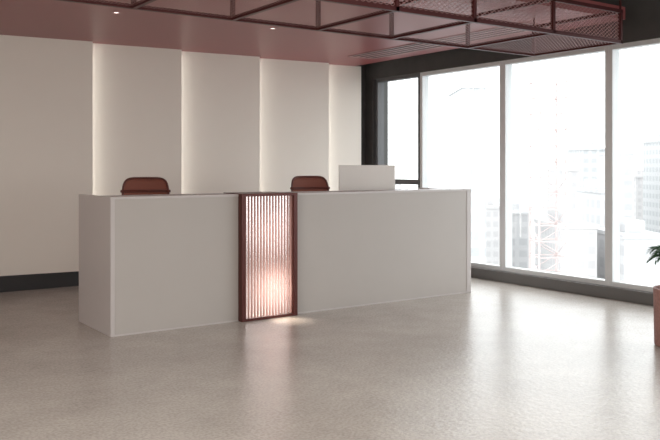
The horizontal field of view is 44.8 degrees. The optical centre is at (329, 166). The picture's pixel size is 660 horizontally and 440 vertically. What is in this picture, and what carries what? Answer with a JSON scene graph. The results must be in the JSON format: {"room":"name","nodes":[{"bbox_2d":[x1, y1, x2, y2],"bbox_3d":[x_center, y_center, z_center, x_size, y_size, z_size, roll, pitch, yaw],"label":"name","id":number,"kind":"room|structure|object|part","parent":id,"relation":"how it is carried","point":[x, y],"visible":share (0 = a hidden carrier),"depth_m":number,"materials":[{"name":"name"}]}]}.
{"room":"lobby","nodes":[
{"label":"lobby","id":0,"kind":"room"},
{"bbox_2d":[0,277,659,439],"bbox_3d":[-0.492,1.436,3.379,11.470,0.200,12.500,0,0,-35],"label":"floor","id":1,"kind":"structure","parent":0,"point":[496,360],"depth_m":5.20,"materials":[{"name":"concrete"}]},
{"bbox_2d":[120,177,170,194],"bbox_3d":[-1.796,0.718,7.827,0.670,1.236,0.613,0,0,-15],"label":"office chair","id":2,"kind":"object","parent":1,"relation":"on","point":[132,185],"visible":0.25,"depth_m":8.06,"materials":[{"name":"orange leather"}]},
{"bbox_2d":[79,188,470,336],"bbox_3d":[-0.318,0.783,7.707,3.940,1.105,0.850,0,0,-35],"label":"reception desk","id":3,"kind":"object","parent":1,"relation":"on","point":[156,262],"visible":1,"depth_m":7.01,"materials":[{"name":"laminate"}]},
{"bbox_3d":[-1.934,0.786,6.611,0.035,1.100,0.790,0,0,-35],"label":"panel","id":4,"kind":"part","parent":3,"relation":"part of","materials":[{"name":"laminate"}]},
{"bbox_3d":[-1.259,0.790,6.636,1.100,1.068,0.045,0,0,-35],"label":"panel","id":5,"kind":"part","parent":3,"relation":"part of","materials":[{"name":"laminate"}]},
{"bbox_3d":[-0.645,0.783,7.215,0.570,1.105,0.420,0,0,-35],"label":"insert frame","id":6,"kind":"part","parent":3,"relation":"part of","materials":[{"name":"metal"}]},
{"bbox_3d":[-0.538,0.785,7.062,0.490,1.058,0.004,0,0,-35],"label":"fluted glass","id":7,"kind":"part","parent":3,"relation":"part of","materials":[{"name":"glass"}]},
{"bbox_2d":[107,188,466,198],"bbox_3d":[-0.222,0.246,7.548,3.845,0.020,0.360,0,0,-35],"label":"countertop","id":8,"kind":"structure","parent":3,"relation":"on","point":[155,196],"depth_m":7.38,"materials":[{"name":"stone"}]},
{"bbox_2d":[339,165,394,190],"bbox_3d":[0.394,0.287,8.394,0.640,0.615,0.180,0,0,-21],"label":"computer monitor","id":9,"kind":"object","parent":3,"relation":"on","point":[351,177],"visible":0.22,"depth_m":8.39,"materials":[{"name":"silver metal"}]},
{"bbox_3d":[0.550,0.790,7.902,2.175,1.068,0.045,0,0,-35],"label":"panel","id":10,"kind":"part","parent":3,"relation":"part of","materials":[{"name":"laminate"}]},
{"bbox_3d":[1.254,0.786,8.844,0.060,1.100,0.790,0,0,-35],"label":"panel","id":11,"kind":"part","parent":3,"relation":"part of","materials":[{"name":"laminate"}]},
{"bbox_2d":[290,176,329,191],"bbox_3d":[-0.153,0.718,8.979,0.670,1.236,0.613,0,0,-23],"label":"office chair","id":12,"kind":"object","parent":1,"relation":"on","point":[299,183],"visible":0.14,"depth_m":9.21,"materials":[{"name":"orange leather"}]},
{"bbox_2d":[646,245,659,346],"bbox_3d":[2.651,0.963,5.957,0.595,0.747,0.600,0,0,-35],"label":"potted palm","id":13,"kind":"object","parent":1,"relation":"on","point":[656,289],"visible":1,"depth_m":5.95,"materials":[{"name":"plant"}]},
{"bbox_2d":[653,285,659,346],"bbox_3d":[2.644,1.121,5.953,0.444,0.430,0.444,0,0,-35],"label":"planter","id":14,"kind":"object","parent":13,"relation":"attached to","point":[656,289],"depth_m":5.94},
{"bbox_2d":[359,64,365,164],"bbox_3d":[-4.019,-0.264,8.417,11.470,3.200,0.200,0,0,-35],"label":"wall","id":15,"kind":"structure","parent":0,"point":[363,67],"depth_m":11.44,"materials":[{"name":"black paint"}]},
{"bbox_2d":[0,271,78,291],"bbox_3d":[-4.000,1.251,8.241,10.900,0.170,0.110,0,0,-35],"label":"baseboard","id":16,"kind":"structure","parent":15,"relation":"attached to","point":[10,283],"depth_m":8.74,"materials":[{"name":"black"}]},
{"bbox_2d":[0,35,92,275],"bbox_3d":[-3.169,-0.124,8.779,1.093,2.580,0.058,0,0,-29],"label":"wall panel","id":17,"kind":"object","parent":15,"relation":"attached to","point":[46,84],"visible":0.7,"depth_m":8.76,"materials":[{"name":"paint"}]},
{"bbox_2d":[93,43,181,195],"bbox_3d":[-2.281,-0.124,9.401,1.093,2.580,0.058,0,0,-29],"label":"wall panel","id":18,"kind":"object","parent":15,"relation":"attached to","point":[137,91],"visible":0.54,"depth_m":9.37,"materials":[{"name":"paint"}]},
{"bbox_2d":[182,51,259,193],"bbox_3d":[-1.394,-0.124,10.022,1.093,2.580,0.058,0,0,-29],"label":"wall panel","id":19,"kind":"object","parent":15,"relation":"attached to","point":[221,92],"visible":0.54,"depth_m":10.00,"materials":[{"name":"paint"}]},
{"bbox_2d":[260,58,328,191],"bbox_3d":[-0.507,-0.124,10.643,1.093,2.580,0.058,0,0,-29],"label":"wall panel","id":20,"kind":"object","parent":15,"relation":"attached to","point":[294,95],"visible":0.54,"depth_m":10.62,"materials":[{"name":"paint"}]},
{"bbox_2d":[0,0,624,65],"bbox_3d":[-2.832,-1.474,6.416,10.720,0.120,4.440,0,0,-35],"label":"ceiling","id":21,"kind":"structure","parent":15,"relation":"attached to","point":[53,19],"depth_m":8.11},
{"bbox_2d":[329,64,360,190],"bbox_3d":[0.172,-0.124,11.129,0.598,2.580,0.030,0,0,-28],"label":"wall panel","id":22,"kind":"object","parent":15,"relation":"attached to","point":[344,81],"visible":0.43,"depth_m":11.13,"materials":[{"name":"paint"}]},
{"bbox_2d":[366,0,659,164],"bbox_3d":[4.095,-0.264,6.591,0.270,3.200,12.100,0,0,-35],"label":"wall","id":23,"kind":"structure","parent":0,"point":[641,22],"depth_m":9.84,"materials":[{"name":"black paint"}]},
{"bbox_2d":[376,73,419,187],"bbox_3d":[0.965,-0.014,10.965,0.120,2.460,0.943,0,0,-35],"label":"window","id":24,"kind":"structure","parent":23,"relation":"in","point":[380,82],"depth_m":11.28,"materials":[{"name":"black metal"}]},
{"bbox_2d":[420,61,501,270],"bbox_3d":[1.651,-0.014,9.986,0.120,2.460,1.447,0,0,-35],"label":"window","id":25,"kind":"structure","parent":23,"relation":"in","point":[424,76],"depth_m":10.51,"materials":[{"name":"white metal"}]},
{"bbox_2d":[502,46,608,285],"bbox_3d":[2.481,-0.014,8.801,0.120,2.460,1.447,0,0,-35],"label":"window","id":26,"kind":"structure","parent":23,"relation":"in","point":[506,64],"depth_m":9.28,"materials":[{"name":"white metal"}]},
{"bbox_2d":[471,267,652,305],"bbox_3d":[4.066,1.276,6.467,0.160,0.120,11.930,0,0,-35],"label":"baseboard","id":27,"kind":"structure","parent":23,"relation":"attached to","point":[602,291],"depth_m":8.53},
{"bbox_2d":[609,38,659,291],"bbox_3d":[3.311,-0.014,7.616,0.120,2.460,1.447,0,0,-35],"label":"window","id":28,"kind":"structure","parent":23,"relation":"in","point":[614,281],"depth_m":8.15,"materials":[{"name":"white metal"}]},
{"bbox_3d":[-0.492,-1.964,3.379,11.470,0.200,12.500,0,0,-35],"label":"ceiling","id":29,"kind":"structure","parent":0,"visible":0},
{"bbox_2d":[57,0,622,56],"bbox_3d":[-0.325,-1.456,5.425,6.200,0.815,0.970,0,0,-35],"label":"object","id":30,"kind":"object","parent":29,"relation":"hanging from","point":[538,30],"visible":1,"depth_m":6.13,"materials":[{"name":"red metal"}]},
{"bbox_3d":[-1.337,-1.064,4.716,0.710,0.001,0.910,0,0,-35],"label":"panel","id":31,"kind":"part","parent":30,"relation":"part of","materials":[{"name":"brown metal"}]},
{"bbox_3d":[-0.731,-1.064,5.141,0.710,0.001,0.910,0,0,-35],"label":"panel","id":32,"kind":"part","parent":30,"relation":"part of","materials":[{"name":"brown metal"}]},
{"bbox_3d":[-0.124,-1.064,5.565,0.710,0.001,0.910,0,0,-35],"label":"panel","id":33,"kind":"part","parent":30,"relation":"part of","materials":[{"name":"brown metal"}]},
{"bbox_3d":[0.478,-1.064,5.987,0.700,0.001,0.910,0,0,-35],"label":"panel","id":34,"kind":"part","parent":30,"relation":"part of","materials":[{"name":"brown metal"}]},
{"bbox_3d":[1.133,-1.064,6.446,0.840,0.001,0.910,0,0,-35],"label":"panel","id":35,"kind":"part","parent":30,"relation":"part of","materials":[{"name":"brown metal"}]},
{"bbox_3d":[1.846,-1.064,6.944,0.840,0.001,0.910,0,0,-35],"label":"panel","id":36,"kind":"part","parent":30,"relation":"part of","materials":[{"name":"metal"}]},
{"bbox_2d":[348,22,549,58],"bbox_3d":[1.224,-1.408,9.097,0.400,0.012,2.900,0,0,-35],"label":"air vent","id":37,"kind":"object","parent":29,"relation":"in","point":[413,47],"visible":0.61,"depth_m":9.31,"materials":[{"name":"metal"}]},
{"label":"outside","id":38,"kind":"structure","parent":0,"visible":0},
{"bbox_2d":[494,197,546,269],"bbox_3d":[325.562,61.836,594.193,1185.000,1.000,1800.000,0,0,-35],"label":"ground","id":39,"kind":"structure","parent":38,"point":[524,202],"depth_m":1154.56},
{"bbox_2d":[395,184,400,188],"bbox_3d":[24.750,33.730,310.000,12.600,55.211,20.600,0,0,0],"label":"office building","id":40,"kind":"structure","parent":39,"relation":"on","point":[397,186],"depth_m":305.03,"materials":[{"name":"white"}]},
{"bbox_2d":[448,75,487,262],"bbox_3d":[30.706,20.599,180.000,5.488,81.474,20.600,0,0,0],"label":"office building","id":41,"kind":"structure","parent":39,"relation":"on","point":[467,101],"depth_m":169.98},
{"bbox_2d":[486,196,499,264],"bbox_3d":[49.200,35.268,250.000,5.400,52.136,20.600,0,0,0],"label":"office building","id":42,"kind":"structure","parent":39,"relation":"on","point":[492,210],"depth_m":240.01,"materials":[{"name":"white"}]},
{"bbox_2d":[512,202,531,268],"bbox_3d":[62.075,36.730,270.000,7.100,49.211,20.600,0,0,0],"label":"office building","id":43,"kind":"structure","parent":39,"relation":"on","point":[520,218],"depth_m":260.02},
{"bbox_2d":[529,80,567,273],"bbox_3d":[40.875,22.671,150.000,5.500,77.469,5.500,0,0,-5],"label":"lattice tower","id":44,"kind":"structure","parent":39,"relation":"on","point":[555,97],"depth_m":148.95,"materials":[{"name":"white metal"}]},
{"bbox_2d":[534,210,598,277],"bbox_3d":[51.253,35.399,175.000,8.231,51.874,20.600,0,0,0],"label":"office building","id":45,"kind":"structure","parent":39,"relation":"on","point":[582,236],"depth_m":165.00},
{"bbox_2d":[565,142,604,187],"bbox_3d":[99.000,25.855,310.000,9.600,70.961,20.600,0,0,0],"label":"office building","id":46,"kind":"structure","parent":39,"relation":"on","point":[584,157],"depth_m":300.01,"materials":[{"name":"white"}]},
{"bbox_2d":[574,179,604,226],"bbox_3d":[67.397,32.221,205.000,3.281,58.230,20.600,0,0,0],"label":"office building","id":47,"kind":"structure","parent":39,"relation":"on","point":[590,199],"depth_m":202.11,"materials":[{"name":"white"}]},
{"bbox_2d":[596,145,634,218],"bbox_3d":[96.200,26.980,270.000,5.800,68.711,20.600,0,0,0],"label":"office building","id":48,"kind":"structure","parent":39,"relation":"on","point":[626,159],"depth_m":260.02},
{"bbox_2d":[597,218,659,285],"bbox_3d":[63.200,36.218,170.000,9.400,50.236,20.600,0,0,0],"label":"office building","id":49,"kind":"structure","parent":39,"relation":"on","point":[635,241],"depth_m":160.00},
{"bbox_2d":[634,170,642,219],"bbox_3d":[135.575,31.330,350.000,11.650,60.011,20.600,0,0,0],"label":"office building","id":50,"kind":"structure","parent":39,"relation":"on","point":[638,174],"depth_m":340.04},
{"bbox_2d":[642,135,659,232],"bbox_3d":[132.000,24.355,310.000,14.100,73.961,20.600,0,0,0],"label":"office building","id":51,"kind":"structure","parent":39,"relation":"on","point":[651,149],"depth_m":311.66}
]}

